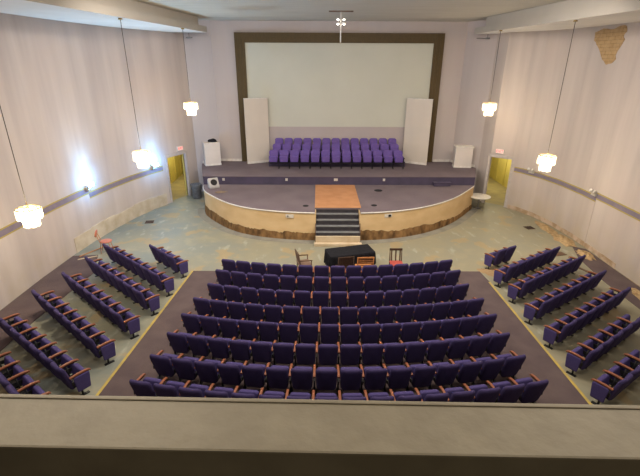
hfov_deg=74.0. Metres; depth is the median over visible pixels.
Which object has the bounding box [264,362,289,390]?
seat
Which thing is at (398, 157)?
seat
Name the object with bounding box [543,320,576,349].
seat
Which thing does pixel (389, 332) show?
seat
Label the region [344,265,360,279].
seat
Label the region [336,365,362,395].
seat
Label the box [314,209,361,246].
steps
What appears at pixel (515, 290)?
seat
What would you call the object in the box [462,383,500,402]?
seat
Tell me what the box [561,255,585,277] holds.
seat
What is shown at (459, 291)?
seat
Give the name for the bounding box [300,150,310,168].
seat
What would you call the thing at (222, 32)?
wall
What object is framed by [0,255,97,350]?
floor
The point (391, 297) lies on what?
seat
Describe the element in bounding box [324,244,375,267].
tablecloth
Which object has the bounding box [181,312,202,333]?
seat
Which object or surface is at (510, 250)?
seat
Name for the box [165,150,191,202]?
door frame
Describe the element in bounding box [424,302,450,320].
seat
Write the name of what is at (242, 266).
seat
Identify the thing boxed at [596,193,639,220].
trim
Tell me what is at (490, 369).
seat
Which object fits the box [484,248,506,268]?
seat
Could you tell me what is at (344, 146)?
seat
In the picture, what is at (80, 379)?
seat
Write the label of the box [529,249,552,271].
seat
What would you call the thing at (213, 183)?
stage monitor
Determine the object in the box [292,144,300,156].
seat
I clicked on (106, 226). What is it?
baseboard
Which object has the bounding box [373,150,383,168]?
seat
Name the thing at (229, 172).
stage platform
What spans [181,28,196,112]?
chandelier
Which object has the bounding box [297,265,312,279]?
seat
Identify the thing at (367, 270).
seat
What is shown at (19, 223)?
trim
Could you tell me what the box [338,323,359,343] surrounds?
seat
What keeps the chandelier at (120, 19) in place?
hanging from the ceiling at (134, 14)
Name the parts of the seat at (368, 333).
backrest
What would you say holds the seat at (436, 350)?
on the floor at (559, 390)
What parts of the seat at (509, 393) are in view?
seat, backrest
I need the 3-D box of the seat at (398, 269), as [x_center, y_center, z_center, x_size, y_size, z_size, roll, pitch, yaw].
[2.703,1.204,14.754,0.560,0.928,0.635,-3,23,-8]
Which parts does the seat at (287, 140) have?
backrest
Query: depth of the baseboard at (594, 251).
19.26 m
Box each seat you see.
[0,313,23,336]
[0,351,14,378]
[0,360,25,388]
[0,370,34,393]
[1,320,32,344]
[6,380,44,394]
[10,327,41,352]
[19,334,51,360]
[29,342,62,369]
[31,289,56,311]
[38,295,64,318]
[39,350,73,378]
[46,302,73,325]
[50,359,90,394]
[53,309,82,332]
[61,272,84,292]
[62,316,90,340]
[68,277,91,298]
[71,323,99,348]
[75,282,100,304]
[80,331,115,365]
[83,288,107,310]
[84,256,105,276]
[91,261,112,281]
[91,295,116,317]
[99,266,120,286]
[100,301,125,324]
[102,243,121,262]
[106,271,128,291]
[109,247,128,266]
[109,308,139,339]
[114,276,137,297]
[116,251,136,271]
[123,281,145,303]
[124,256,144,275]
[129,373,161,396]
[132,260,153,280]
[132,287,159,315]
[140,265,161,285]
[149,244,168,263]
[149,270,174,296]
[149,350,177,378]
[153,377,184,396]
[157,249,176,268]
[165,253,188,278]
[167,329,192,354]
[171,353,198,381]
[178,380,208,397]
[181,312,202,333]
[186,332,211,357]
[193,297,212,316]
[194,356,220,384]
[199,314,221,335]
[204,383,233,397]
[207,283,226,300]
[207,335,231,359]
[210,299,229,318]
[215,269,232,285]
[217,359,242,386]
[218,316,239,338]
[221,259,237,271]
[224,285,242,301]
[227,301,247,319]
[228,337,251,361]
[231,271,248,287]
[231,386,258,398]
[236,260,251,273]
[237,318,258,339]
[240,287,258,303]
[240,361,265,388]
[245,302,264,321]
[246,272,263,289]
[249,339,272,363]
[251,262,266,275]
[257,288,275,304]
[257,320,278,341]
[258,388,284,398]
[262,274,279,290]
[263,304,282,322]
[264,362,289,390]
[266,263,281,276]
[269,150,279,168]
[271,340,293,364]
[273,144,280,156]
[275,138,282,149]
[275,289,293,306]
[277,321,297,342]
[279,150,289,168]
[279,275,295,292]
[281,264,297,277]
[282,305,300,323]
[283,144,290,156]
[284,138,292,149]
[285,389,310,398]
[288,364,312,393]
[290,150,299,168]
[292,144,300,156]
[293,290,310,307]
[293,341,315,366]
[294,138,302,149]
[295,276,312,292]
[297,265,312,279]
[297,322,317,343]
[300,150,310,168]
[300,306,319,324]
[302,144,311,156]
[303,138,311,144]
[311,150,320,168]
[311,291,328,307]
[312,144,321,161]
[312,276,328,291]
[312,390,338,399]
[313,138,321,150]
[313,265,328,276]
[313,364,337,394]
[316,342,337,368]
[318,322,338,344]
[319,306,338,324]
[321,150,330,168]
[322,138,331,154]
[322,144,330,159]
[329,266,344,277]
[329,277,346,296]
[329,291,346,309]
[331,150,341,168]
[332,138,340,149]
[332,144,340,161]
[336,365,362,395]
[337,306,357,324]
[337,342,360,369]
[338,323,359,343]
[338,390,366,399]
[341,138,350,145]
[341,144,350,155]
[342,150,351,168]
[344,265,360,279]
[346,276,363,292]
[346,291,365,308]
[350,138,359,149]
[351,144,360,156]
[352,150,362,168]
[355,306,376,324]
[356,322,380,344]
[358,342,383,368]
[359,364,387,394]
[360,138,369,149]
[360,265,376,278]
[361,144,368,156]
[362,276,380,292]
[363,150,372,168]
[364,291,383,307]
[364,390,394,400]
[369,138,378,149]
[371,144,378,156]
[372,306,395,323]
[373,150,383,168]
[376,264,392,277]
[376,322,400,343]
[379,138,386,149]
[379,275,397,291]
[379,341,405,366]
[380,144,388,156]
[382,290,401,306]
[382,364,411,391]
[383,150,393,168]
[388,138,396,149]
[389,389,421,400]
[390,144,398,156]
[390,305,414,322]
[392,150,404,168]
[392,263,408,276]
[395,321,421,342]
[396,274,413,290]
[399,340,427,364]
[400,288,419,304]
[405,363,436,390]
[407,262,423,275]
[407,303,432,321]
[412,273,429,289]
[414,320,441,341]
[414,388,448,401]
[417,287,436,303]
[419,339,449,363]
[422,261,437,273]
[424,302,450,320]
[427,271,445,287]
[427,361,459,389]
[428,285,452,302]
[432,318,460,339]
[436,259,452,272]
[439,337,470,361]
[439,386,474,401]
[440,300,467,318]
[442,270,460,285]
[448,359,482,387]
[449,283,468,301]
[450,316,478,337]
[456,297,483,316]
[458,335,490,359]
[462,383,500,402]
[467,312,496,335]
[469,357,504,384]
[477,330,509,357]
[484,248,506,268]
[486,381,524,402]
[490,351,525,382]
[493,264,518,287]
[494,245,516,266]
[503,260,527,283]
[507,278,534,303]
[508,374,548,403]
[513,256,535,279]
[517,274,543,298]
[521,253,544,275]
[523,297,553,324]
[527,270,552,294]
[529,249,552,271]
[534,292,563,319]
[536,266,561,289]
[537,246,560,268]
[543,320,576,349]
[544,287,572,313]
[545,262,569,285]
[553,258,577,281]
[553,283,581,308]
[554,313,586,342]
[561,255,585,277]
[562,278,590,303]
[564,308,596,336]
[565,345,602,376]
[571,274,598,298]
[574,302,605,329]
[577,337,613,368]
[579,270,606,294]
[583,297,614,323]
[587,330,623,361]
[590,373,632,404]
[592,292,622,318]
[597,324,632,353]
[600,287,630,312]
[603,365,639,387]
[607,317,639,346]
[613,357,639,379]
[616,314,639,340]
[623,349,639,368]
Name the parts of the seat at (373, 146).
backrest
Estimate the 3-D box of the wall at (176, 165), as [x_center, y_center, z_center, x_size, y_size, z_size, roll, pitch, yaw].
[-8.594,-5.085,27.200,2.010,3.000,7.830,0,22,0]
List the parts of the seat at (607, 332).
armrest, seat, backrest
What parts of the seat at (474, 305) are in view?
backrest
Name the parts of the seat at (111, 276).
backrest, seat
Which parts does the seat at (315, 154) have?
seat, backrest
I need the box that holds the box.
[432,181,450,185]
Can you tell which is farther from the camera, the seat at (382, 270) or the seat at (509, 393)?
the seat at (382, 270)
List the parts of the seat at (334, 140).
backrest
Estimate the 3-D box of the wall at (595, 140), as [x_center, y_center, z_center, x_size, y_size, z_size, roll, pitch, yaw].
[11.096,-0.951,8.860,1.927,9.500,30.988,-1,22,-4]
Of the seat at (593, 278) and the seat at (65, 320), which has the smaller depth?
the seat at (65, 320)
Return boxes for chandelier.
[0,106,40,223]
[118,18,148,164]
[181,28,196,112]
[484,30,501,113]
[539,20,577,168]
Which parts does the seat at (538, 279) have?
backrest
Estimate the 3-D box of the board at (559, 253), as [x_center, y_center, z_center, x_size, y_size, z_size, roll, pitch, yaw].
[9.565,0.669,17.348,0.950,0.018,0.320,-5,23,-14]
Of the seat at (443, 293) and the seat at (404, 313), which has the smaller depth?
the seat at (404, 313)
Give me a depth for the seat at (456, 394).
8.85 m
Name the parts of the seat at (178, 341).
seat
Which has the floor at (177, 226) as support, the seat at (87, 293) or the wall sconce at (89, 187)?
the seat at (87, 293)
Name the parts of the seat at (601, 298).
seat, backrest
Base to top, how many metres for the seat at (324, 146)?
0.924 m
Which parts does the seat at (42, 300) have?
backrest, seat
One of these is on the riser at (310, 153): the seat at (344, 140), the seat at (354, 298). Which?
the seat at (344, 140)
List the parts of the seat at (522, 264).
backrest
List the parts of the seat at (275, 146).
backrest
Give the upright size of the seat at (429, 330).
0.928 m
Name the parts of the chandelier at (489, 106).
cord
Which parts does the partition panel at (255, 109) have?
rail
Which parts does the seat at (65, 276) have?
backrest, seat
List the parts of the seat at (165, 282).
backrest, seat, panel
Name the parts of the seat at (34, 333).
backrest, armrest, seat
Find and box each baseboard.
[74,193,167,252]
[203,159,474,166]
[507,205,615,267]
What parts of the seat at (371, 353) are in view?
backrest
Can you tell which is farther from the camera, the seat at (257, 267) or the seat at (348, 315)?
the seat at (257, 267)
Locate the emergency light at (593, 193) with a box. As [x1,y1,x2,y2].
[589,188,596,196]
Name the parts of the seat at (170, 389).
backrest, seat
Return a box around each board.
[315,185,360,207]
[556,252,566,255]
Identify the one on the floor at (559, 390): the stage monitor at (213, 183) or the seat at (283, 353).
the seat at (283, 353)
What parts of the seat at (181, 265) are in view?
backrest, panel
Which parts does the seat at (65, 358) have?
backrest, armrest, seat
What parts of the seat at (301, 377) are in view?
backrest, seat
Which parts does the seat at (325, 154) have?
seat, backrest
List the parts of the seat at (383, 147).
backrest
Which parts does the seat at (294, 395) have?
backrest, seat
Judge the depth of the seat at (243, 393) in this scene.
9.18 m
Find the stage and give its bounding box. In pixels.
[203,184,474,239]
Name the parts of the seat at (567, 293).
seat, backrest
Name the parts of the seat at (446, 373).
seat, backrest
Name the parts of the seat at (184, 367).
seat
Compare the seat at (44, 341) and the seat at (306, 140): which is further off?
the seat at (306, 140)
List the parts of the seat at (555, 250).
backrest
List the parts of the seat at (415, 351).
seat, backrest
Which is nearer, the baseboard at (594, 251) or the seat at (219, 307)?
the seat at (219, 307)
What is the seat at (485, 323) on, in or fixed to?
on the floor at (559, 390)
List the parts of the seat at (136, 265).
backrest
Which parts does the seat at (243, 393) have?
backrest, seat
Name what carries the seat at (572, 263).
on the floor at (177, 226)
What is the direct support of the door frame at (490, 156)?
in the wall at (595, 140)
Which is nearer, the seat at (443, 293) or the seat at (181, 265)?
the seat at (443, 293)
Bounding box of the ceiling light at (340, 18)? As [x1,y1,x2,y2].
[329,11,352,42]
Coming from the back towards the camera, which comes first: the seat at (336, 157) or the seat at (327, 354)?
the seat at (336, 157)
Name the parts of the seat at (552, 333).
panel, armrest, seat, backrest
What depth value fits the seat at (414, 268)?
14.51 m
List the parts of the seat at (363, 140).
backrest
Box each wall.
[0,13,198,309]
[167,154,187,194]
[183,20,220,190]
[209,20,467,161]
[451,20,497,192]
[474,21,639,285]
[489,157,511,187]
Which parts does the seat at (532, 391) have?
armrest, seat, backrest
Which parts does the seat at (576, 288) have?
seat, backrest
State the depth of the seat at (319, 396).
9.11 m
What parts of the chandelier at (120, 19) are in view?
cord, frame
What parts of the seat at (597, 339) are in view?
armrest, seat, backrest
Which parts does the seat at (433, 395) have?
seat, backrest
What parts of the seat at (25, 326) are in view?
backrest, armrest, seat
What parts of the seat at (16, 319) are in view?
backrest, armrest, seat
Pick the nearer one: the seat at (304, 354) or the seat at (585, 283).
the seat at (304, 354)
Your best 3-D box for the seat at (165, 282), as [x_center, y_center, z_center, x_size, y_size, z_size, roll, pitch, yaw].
[-5.266,1.440,14.124,0.639,0.928,0.635,18,29,37]
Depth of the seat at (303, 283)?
13.61 m
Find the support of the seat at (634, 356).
on the floor at (177, 226)
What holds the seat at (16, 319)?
on the floor at (26, 305)
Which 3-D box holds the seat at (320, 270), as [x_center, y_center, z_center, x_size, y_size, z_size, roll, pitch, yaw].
[0.027,1.250,14.612,0.560,0.928,0.635,1,22,2]
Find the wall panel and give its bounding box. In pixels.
[269,127,404,152]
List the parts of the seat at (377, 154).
backrest, seat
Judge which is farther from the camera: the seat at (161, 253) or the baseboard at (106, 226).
the baseboard at (106, 226)
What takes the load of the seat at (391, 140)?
on the riser at (310, 153)
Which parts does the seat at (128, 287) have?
backrest, seat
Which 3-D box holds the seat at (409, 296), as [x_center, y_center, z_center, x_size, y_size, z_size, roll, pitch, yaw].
[2.699,1.863,13.154,0.560,0.928,0.635,-3,23,-8]
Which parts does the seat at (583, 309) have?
seat, backrest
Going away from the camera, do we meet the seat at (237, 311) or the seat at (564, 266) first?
the seat at (237, 311)
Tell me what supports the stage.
on the floor at (177, 226)
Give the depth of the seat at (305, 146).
24.35 m
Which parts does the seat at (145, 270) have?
backrest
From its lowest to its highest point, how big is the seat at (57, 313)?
0.928 m
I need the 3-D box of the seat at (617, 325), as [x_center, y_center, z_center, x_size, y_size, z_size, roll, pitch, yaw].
[8.320,2.519,11.690,0.545,0.903,0.618,-14,27,-31]
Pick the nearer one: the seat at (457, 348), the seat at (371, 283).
the seat at (457, 348)
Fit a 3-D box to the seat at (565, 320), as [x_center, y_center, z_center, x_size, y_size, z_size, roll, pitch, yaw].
[6.957,2.441,11.863,0.545,0.903,0.618,-14,27,-31]
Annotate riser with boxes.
[269,159,404,166]
[288,153,382,159]
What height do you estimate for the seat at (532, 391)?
0.928 m
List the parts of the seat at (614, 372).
armrest, seat, backrest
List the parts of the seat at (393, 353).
seat, backrest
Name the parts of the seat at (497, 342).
seat, backrest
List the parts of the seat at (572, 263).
backrest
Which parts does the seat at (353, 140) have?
backrest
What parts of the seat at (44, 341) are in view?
backrest, armrest, seat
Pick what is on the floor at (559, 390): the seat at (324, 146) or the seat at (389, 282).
the seat at (389, 282)
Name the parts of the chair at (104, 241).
seat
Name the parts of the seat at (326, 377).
armrest, seat, backrest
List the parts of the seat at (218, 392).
backrest, seat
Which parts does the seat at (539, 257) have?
backrest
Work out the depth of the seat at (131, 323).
11.83 m
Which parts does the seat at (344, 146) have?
backrest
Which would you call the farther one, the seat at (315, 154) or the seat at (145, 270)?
the seat at (315, 154)
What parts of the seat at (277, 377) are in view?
backrest, seat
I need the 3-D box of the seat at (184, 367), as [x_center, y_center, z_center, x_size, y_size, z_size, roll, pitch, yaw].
[-3.183,3.085,10.126,0.560,0.928,0.635,5,23,10]
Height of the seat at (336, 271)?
0.928 m
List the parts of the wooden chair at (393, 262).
seat, rail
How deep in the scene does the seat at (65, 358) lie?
10.21 m
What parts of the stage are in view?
panel, edge trim, panel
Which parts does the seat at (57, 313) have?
backrest, armrest, seat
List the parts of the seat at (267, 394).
backrest, seat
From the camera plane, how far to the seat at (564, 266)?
14.69 m
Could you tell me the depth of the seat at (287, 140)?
24.88 m
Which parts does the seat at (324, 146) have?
backrest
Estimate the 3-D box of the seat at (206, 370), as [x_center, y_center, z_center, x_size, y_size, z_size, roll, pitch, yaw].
[-2.639,3.125,10.033,0.560,0.928,0.635,4,23,9]
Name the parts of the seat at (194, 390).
backrest, seat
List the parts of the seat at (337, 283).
backrest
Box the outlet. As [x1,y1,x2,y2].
[286,214,293,217]
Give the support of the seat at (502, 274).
on the floor at (177, 226)
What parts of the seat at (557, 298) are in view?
seat, backrest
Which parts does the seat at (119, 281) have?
backrest, seat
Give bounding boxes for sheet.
[477,268,515,280]
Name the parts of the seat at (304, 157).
seat, backrest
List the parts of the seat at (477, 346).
seat, backrest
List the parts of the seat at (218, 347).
seat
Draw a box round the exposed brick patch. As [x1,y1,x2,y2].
[594,25,626,64]
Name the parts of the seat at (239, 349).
seat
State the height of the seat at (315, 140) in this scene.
0.909 m
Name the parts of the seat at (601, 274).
backrest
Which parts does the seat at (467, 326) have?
backrest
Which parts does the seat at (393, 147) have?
backrest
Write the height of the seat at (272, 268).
0.928 m
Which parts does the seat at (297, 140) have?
backrest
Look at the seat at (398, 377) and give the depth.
9.63 m
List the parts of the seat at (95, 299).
backrest, seat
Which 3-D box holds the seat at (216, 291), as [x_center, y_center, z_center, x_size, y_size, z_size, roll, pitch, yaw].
[-3.227,1.722,13.430,0.560,0.928,0.635,6,23,13]
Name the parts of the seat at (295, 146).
backrest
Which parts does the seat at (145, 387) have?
backrest, seat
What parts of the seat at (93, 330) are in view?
backrest, armrest, seat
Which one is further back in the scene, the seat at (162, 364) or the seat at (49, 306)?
the seat at (49, 306)
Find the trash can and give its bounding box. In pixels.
[190,182,201,198]
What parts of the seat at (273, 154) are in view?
seat, backrest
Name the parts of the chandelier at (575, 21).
frame, cord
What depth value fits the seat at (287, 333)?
11.21 m
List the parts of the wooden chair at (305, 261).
seat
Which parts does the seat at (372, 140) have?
backrest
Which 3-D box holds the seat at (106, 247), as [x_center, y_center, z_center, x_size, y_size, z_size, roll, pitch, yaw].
[-7.840,0.584,16.174,0.560,0.928,0.635,18,29,37]
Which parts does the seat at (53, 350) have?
backrest, armrest, seat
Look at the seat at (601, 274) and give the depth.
14.22 m
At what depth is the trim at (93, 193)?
20.09 m
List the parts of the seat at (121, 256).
backrest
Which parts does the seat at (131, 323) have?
backrest, seat, armrest, panel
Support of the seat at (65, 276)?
on the floor at (177, 226)
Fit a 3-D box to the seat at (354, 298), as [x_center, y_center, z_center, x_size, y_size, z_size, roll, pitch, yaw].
[1.077,1.913,13.016,0.560,0.928,0.635,-1,22,-2]
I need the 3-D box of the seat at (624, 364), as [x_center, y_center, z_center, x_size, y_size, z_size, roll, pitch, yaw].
[7.451,3.139,10.175,0.545,0.903,0.618,-14,27,-31]
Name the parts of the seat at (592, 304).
seat, backrest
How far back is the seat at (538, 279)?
13.86 m
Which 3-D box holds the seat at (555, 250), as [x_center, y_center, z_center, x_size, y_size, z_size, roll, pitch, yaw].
[8.697,0.671,16.176,0.608,0.903,0.618,-14,27,-31]
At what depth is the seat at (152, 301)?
12.92 m
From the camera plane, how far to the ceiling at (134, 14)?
14.83 m
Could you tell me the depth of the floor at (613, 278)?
15.49 m
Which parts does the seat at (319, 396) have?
seat, backrest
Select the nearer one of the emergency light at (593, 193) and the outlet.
the emergency light at (593, 193)
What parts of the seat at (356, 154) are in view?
backrest, seat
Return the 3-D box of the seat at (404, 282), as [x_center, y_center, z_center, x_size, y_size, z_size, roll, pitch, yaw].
[2.728,1.505,14.023,0.560,0.928,0.635,-3,23,-8]
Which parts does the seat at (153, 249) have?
backrest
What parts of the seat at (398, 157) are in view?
backrest, seat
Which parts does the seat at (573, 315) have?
seat, backrest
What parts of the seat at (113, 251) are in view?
backrest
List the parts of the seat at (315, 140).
backrest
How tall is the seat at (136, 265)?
0.928 m
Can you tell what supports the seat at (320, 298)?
on the floor at (559, 390)
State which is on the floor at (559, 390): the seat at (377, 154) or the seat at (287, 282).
the seat at (287, 282)
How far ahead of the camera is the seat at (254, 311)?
12.06 m
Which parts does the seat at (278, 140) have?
backrest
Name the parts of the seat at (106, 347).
backrest, armrest, seat, armrest, panel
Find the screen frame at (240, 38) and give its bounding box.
[234,32,444,161]
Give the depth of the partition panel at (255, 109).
24.33 m
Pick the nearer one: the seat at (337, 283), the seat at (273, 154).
the seat at (337, 283)
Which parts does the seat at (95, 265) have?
backrest, seat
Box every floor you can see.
[0,173,639,404]
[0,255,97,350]
[98,271,587,403]
[572,246,639,308]
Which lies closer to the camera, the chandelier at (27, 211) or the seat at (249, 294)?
the chandelier at (27, 211)
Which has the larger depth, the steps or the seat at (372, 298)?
the steps
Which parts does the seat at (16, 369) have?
armrest, seat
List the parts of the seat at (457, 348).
seat, backrest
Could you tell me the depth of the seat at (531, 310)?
12.53 m
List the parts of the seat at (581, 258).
backrest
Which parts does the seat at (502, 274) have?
panel, seat, backrest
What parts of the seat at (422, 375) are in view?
seat, backrest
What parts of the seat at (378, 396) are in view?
seat, backrest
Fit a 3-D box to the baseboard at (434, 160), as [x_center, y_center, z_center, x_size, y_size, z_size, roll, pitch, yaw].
[0.978,-4.399,24.881,15.691,0.140,1.490,0,22,0]
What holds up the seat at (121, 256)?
on the floor at (177, 226)
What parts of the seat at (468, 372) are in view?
seat, backrest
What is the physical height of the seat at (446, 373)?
0.928 m
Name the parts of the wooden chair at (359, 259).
rail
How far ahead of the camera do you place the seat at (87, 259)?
14.88 m
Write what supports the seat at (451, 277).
on the floor at (559, 390)
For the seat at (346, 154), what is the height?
0.957 m
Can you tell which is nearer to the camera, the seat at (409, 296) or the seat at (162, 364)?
the seat at (162, 364)
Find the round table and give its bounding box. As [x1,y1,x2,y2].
[471,193,490,210]
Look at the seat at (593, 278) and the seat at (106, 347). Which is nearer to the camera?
the seat at (106, 347)
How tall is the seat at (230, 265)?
0.928 m
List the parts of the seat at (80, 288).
backrest, seat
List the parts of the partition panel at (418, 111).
rail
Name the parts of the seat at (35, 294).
backrest, seat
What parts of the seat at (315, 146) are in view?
backrest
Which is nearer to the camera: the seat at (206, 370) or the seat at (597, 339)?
the seat at (206, 370)
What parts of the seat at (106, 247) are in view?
backrest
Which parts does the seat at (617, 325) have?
armrest, seat, backrest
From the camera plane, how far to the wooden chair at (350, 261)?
14.79 m
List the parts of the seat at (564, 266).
backrest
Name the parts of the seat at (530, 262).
backrest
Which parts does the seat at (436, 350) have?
seat, backrest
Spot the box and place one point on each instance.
(435, 183)
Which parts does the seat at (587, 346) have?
armrest, seat, backrest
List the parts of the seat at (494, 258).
panel, backrest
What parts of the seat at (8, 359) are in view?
seat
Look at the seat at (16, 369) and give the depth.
9.93 m
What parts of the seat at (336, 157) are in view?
backrest, seat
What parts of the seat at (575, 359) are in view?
panel, armrest, seat, backrest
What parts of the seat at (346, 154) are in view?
seat, backrest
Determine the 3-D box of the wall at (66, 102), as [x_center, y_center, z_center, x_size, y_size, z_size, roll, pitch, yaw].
[-9.570,-1.181,9.189,2.017,9.500,31.928,2,22,4]
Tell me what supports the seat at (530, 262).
on the floor at (177, 226)
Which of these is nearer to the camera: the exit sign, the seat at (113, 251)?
the seat at (113, 251)
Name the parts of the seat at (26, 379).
backrest, armrest, seat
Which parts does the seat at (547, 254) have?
backrest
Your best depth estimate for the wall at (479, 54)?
23.33 m
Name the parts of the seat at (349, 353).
backrest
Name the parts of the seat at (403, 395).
seat, backrest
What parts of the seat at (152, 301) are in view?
backrest, seat, armrest, panel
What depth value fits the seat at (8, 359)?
10.25 m
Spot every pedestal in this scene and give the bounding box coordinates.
[202,141,221,165]
[452,145,474,167]
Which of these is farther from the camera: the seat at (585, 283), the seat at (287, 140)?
the seat at (287, 140)
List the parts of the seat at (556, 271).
backrest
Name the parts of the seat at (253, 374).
seat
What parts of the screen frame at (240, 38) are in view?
rail, rail, rail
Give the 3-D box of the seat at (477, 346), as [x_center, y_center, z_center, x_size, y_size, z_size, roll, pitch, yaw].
[3.963,2.772,10.962,0.560,0.928,0.635,-4,23,-11]
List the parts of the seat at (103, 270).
backrest, seat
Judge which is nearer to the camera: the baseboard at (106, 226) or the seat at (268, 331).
the seat at (268, 331)
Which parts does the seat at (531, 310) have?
panel, seat, backrest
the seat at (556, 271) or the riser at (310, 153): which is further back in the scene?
the riser at (310, 153)
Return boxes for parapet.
[0,394,639,475]
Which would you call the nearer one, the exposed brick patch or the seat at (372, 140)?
the exposed brick patch
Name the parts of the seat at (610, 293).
seat, backrest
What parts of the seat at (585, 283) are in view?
backrest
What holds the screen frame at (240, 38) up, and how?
attached to the wall at (222, 32)
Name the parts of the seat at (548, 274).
backrest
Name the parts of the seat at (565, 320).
seat, backrest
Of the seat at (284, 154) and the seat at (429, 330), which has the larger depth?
the seat at (284, 154)
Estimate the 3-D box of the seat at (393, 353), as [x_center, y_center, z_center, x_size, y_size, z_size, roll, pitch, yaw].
[1.802,2.882,10.673,0.560,0.928,0.635,-2,22,-4]
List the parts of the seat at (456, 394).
seat, backrest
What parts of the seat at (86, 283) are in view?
backrest, seat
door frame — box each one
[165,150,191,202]
[481,154,514,206]
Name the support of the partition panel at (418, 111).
on the stage platform
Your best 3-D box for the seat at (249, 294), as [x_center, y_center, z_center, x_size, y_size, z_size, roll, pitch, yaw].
[-2.166,1.814,13.220,0.560,0.928,0.635,4,23,9]
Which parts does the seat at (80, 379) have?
backrest, armrest, seat, armrest, panel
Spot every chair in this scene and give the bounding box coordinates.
[94,229,112,253]
[295,249,311,267]
[335,256,354,268]
[355,257,373,268]
[389,248,402,266]
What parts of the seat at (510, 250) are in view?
backrest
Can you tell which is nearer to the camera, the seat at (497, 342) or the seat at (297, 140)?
the seat at (497, 342)
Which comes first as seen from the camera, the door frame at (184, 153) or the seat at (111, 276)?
the seat at (111, 276)
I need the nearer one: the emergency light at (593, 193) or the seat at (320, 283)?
the seat at (320, 283)
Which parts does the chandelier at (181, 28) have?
cord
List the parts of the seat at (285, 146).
backrest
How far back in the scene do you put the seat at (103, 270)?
14.22 m
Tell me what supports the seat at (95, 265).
on the floor at (177, 226)
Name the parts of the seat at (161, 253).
backrest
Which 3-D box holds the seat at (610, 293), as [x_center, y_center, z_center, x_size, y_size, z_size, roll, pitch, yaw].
[9.216,1.865,13.286,0.608,0.903,0.618,-14,27,-31]
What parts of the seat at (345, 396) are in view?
seat, backrest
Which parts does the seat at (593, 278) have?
seat, backrest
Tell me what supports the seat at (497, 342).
on the floor at (559, 390)
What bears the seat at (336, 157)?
on the stage platform
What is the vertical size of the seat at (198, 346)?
0.928 m
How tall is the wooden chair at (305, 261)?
0.954 m
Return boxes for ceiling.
[0,0,206,31]
[133,0,565,21]
[474,0,639,33]
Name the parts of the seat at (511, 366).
seat, backrest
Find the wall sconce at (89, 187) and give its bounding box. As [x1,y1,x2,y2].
[86,183,93,190]
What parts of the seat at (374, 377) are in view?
seat, backrest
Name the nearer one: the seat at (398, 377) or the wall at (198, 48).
the seat at (398, 377)
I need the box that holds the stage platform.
[202,161,475,184]
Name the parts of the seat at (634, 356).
armrest, seat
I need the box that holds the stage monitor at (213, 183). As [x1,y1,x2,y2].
[207,177,219,188]
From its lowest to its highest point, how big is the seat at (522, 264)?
0.903 m
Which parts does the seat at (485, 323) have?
backrest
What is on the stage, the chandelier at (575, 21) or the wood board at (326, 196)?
the wood board at (326, 196)
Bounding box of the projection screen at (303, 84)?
[245,43,433,126]
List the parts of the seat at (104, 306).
backrest, seat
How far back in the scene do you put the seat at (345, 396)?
9.11 m
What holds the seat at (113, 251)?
on the floor at (177, 226)
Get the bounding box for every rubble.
[535,221,558,234]
[550,233,576,246]
[576,249,595,260]
[631,288,639,299]
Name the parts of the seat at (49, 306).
backrest, seat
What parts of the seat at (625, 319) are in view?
armrest, seat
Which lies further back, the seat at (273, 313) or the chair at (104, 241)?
the chair at (104, 241)
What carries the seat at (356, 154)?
on the stage platform
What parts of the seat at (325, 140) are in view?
backrest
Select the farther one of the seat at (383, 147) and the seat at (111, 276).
the seat at (383, 147)
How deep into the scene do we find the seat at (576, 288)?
13.32 m
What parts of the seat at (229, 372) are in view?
seat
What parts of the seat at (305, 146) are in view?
backrest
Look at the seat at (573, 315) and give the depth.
11.99 m
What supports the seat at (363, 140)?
on the riser at (310, 153)
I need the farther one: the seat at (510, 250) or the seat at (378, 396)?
the seat at (510, 250)
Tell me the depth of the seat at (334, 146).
24.35 m
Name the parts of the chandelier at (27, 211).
cord, frame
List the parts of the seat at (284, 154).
seat, backrest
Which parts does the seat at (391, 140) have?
backrest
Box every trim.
[0,188,88,238]
[89,166,162,197]
[514,167,595,201]
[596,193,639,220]
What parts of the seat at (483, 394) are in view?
armrest, seat, backrest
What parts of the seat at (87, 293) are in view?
backrest, seat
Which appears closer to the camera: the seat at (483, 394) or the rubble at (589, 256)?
the seat at (483, 394)
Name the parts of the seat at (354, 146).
backrest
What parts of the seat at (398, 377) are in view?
seat, backrest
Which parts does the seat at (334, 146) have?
backrest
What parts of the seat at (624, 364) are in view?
seat, armrest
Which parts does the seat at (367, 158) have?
seat, backrest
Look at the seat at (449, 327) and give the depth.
11.40 m
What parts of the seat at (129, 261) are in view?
backrest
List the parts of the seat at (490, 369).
seat, backrest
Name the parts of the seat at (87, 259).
backrest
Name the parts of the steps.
footboard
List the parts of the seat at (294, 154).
seat, backrest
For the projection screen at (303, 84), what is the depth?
23.83 m
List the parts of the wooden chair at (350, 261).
rail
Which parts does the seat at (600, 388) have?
panel, armrest, seat, backrest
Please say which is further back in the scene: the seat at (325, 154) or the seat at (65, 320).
the seat at (325, 154)
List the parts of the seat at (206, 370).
seat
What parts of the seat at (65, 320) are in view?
backrest, armrest, seat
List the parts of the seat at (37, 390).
backrest, armrest, seat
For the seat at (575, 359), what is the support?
on the floor at (177, 226)
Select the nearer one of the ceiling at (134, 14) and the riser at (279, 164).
the ceiling at (134, 14)
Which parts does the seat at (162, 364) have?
backrest, seat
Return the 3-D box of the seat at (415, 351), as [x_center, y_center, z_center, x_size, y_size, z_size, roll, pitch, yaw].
[2.346,2.864,10.722,0.560,0.928,0.635,-2,23,-6]
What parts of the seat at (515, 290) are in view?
panel, seat, backrest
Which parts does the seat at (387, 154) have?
backrest, seat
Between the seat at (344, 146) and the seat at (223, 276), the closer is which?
the seat at (223, 276)
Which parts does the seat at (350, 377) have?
armrest, seat, backrest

